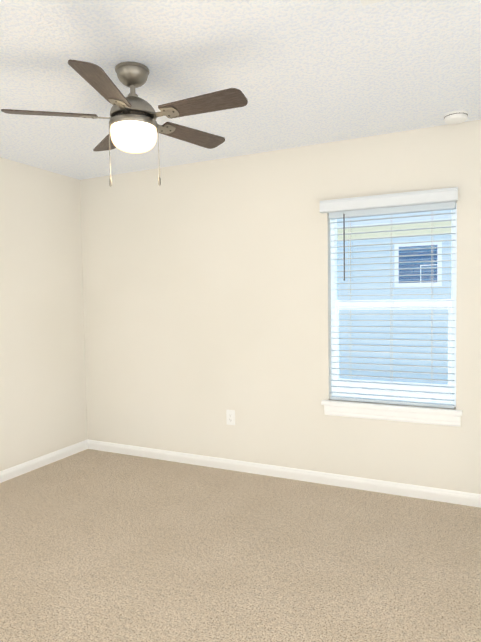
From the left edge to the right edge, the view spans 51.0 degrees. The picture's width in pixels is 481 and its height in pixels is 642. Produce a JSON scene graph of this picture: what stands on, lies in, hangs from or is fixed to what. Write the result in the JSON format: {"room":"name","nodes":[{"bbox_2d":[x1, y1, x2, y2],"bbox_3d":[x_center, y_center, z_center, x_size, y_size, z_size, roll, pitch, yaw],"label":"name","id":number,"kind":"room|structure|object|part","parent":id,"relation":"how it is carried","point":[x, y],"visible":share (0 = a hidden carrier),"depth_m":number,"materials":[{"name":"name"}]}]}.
{"room":"empty bedroom","nodes":[
{"label":"empty bedroom","id":0,"kind":"room"},
{"bbox_2d":[0,157,87,470],"bbox_3d":[-2.467,0.058,2.566,0.140,2.440,4.544,0,3,26],"label":"wall","id":1,"kind":"structure","parent":0,"point":[43,407],"depth_m":4.12,"materials":[{"name":"paint"}]},
{"bbox_2d":[0,439,87,482],"bbox_3d":[-2.350,1.233,2.649,0.015,0.082,4.404,0,3,26],"label":"baseboard","id":2,"kind":"structure","parent":1,"relation":"attached to","point":[27,466],"depth_m":4.14,"materials":[{"name":"white wood"}]},
{"bbox_2d":[0,449,480,641],"bbox_3d":[-0.350,1.337,1.695,4.727,0.100,4.684,0,3,26],"label":"floor","id":3,"kind":"structure","parent":0,"point":[99,546],"depth_m":2.63,"materials":[{"name":"carpet"}]},
{"bbox_2d":[0,0,480,179],"bbox_3d":[-0.389,-1.210,1.580,4.727,0.120,4.684,0,3,26],"label":"ceiling","id":4,"kind":"structure","parent":0,"point":[298,73],"depth_m":2.40,"materials":[{"name":"paint"}]},
{"bbox_2d":[1,60,247,186],"bbox_3d":[-0.466,-0.912,2.365,1.067,0.545,1.113,0,3,26],"label":"fan","id":5,"kind":"object","parent":4,"relation":"hanging from","point":[135,127],"visible":1,"depth_m":2.29,"materials":[{"name":"brown wood"}]},
{"bbox_2d":[360,0,384,5],"bbox_3d":[0.481,-1.154,1.679,0.220,0.028,0.330,0,3,26],"label":"ceiling vent","id":6,"kind":"object","parent":4,"relation":"in","point":[365,2],"visible":1,"depth_m":1.84,"materials":[{"name":"white plastic"}]},
{"bbox_2d":[443,110,468,123],"bbox_3d":[1.295,-1.221,3.034,0.140,0.041,0.140,0,3,26],"label":"smoke detector","id":7,"kind":"object","parent":4,"relation":"attached to","point":[456,117],"visible":1,"depth_m":2.99,"materials":[{"name":"white plastic"}]},
{"bbox_2d":[80,120,480,493],"bbox_3d":[0.613,-0.039,3.684,4.727,2.440,0.140,0,3,26],"label":"wall","id":8,"kind":"structure","parent":0,"point":[207,293],"depth_m":3.84,"materials":[{"name":"paint"}]},
{"bbox_2d":[226,410,234,424],"bbox_3d":[-0.077,0.760,3.975,0.073,0.117,0.008,0,3,26],"label":"electrical outlet","id":9,"kind":"object","parent":8,"relation":"attached to","point":[230,416],"visible":1,"depth_m":3.97,"materials":[{"name":"white plastic"}]},
{"bbox_2d":[88,439,480,507],"bbox_3d":[0.597,1.142,3.667,4.447,0.082,0.015,0,3,26],"label":"baseboard","id":10,"kind":"structure","parent":8,"relation":"attached to","point":[428,493],"depth_m":3.73,"materials":[{"name":"white wood"}]},
{"bbox_2d":[321,209,461,426],"bbox_3d":[1.024,-0.045,3.464,0.925,1.450,0.180,0,3,26],"label":"window","id":11,"kind":"structure","parent":8,"relation":"in","point":[337,305],"depth_m":3.47,"materials":[{"name":"white plastic"}]},
{"bbox_2d":[320,187,457,408],"bbox_3d":[0.991,-0.138,3.424,0.890,1.414,0.117,0,3,26],"label":"window blind","id":12,"kind":"object","parent":11,"relation":"attached to","point":[409,202],"visible":1,"depth_m":3.40,"materials":[{"name":"white plastic"}]},
{"bbox_3d":[1.021,0.625,3.466,0.925,0.110,0.118,0,3,26],"label":"window sill apron","id":13,"kind":"part","parent":11,"relation":"part of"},
{"label":"outside","id":14,"kind":"structure","parent":0,"visible":0},
{"bbox_3d":[2.449,1.001,8.629,21.000,0.100,10.256,0,3,26],"label":"ground","id":15,"kind":"structure","parent":14,"visible":0},
{"bbox_2d":[337,210,451,383],"bbox_3d":[2.302,-1.102,8.294,15.000,4.095,4.653,0,3,26],"label":"neighbor house","id":16,"kind":"structure","parent":15,"relation":"on","point":[374,289],"depth_m":6.38,"materials":[{"name":"blue"}]}
]}

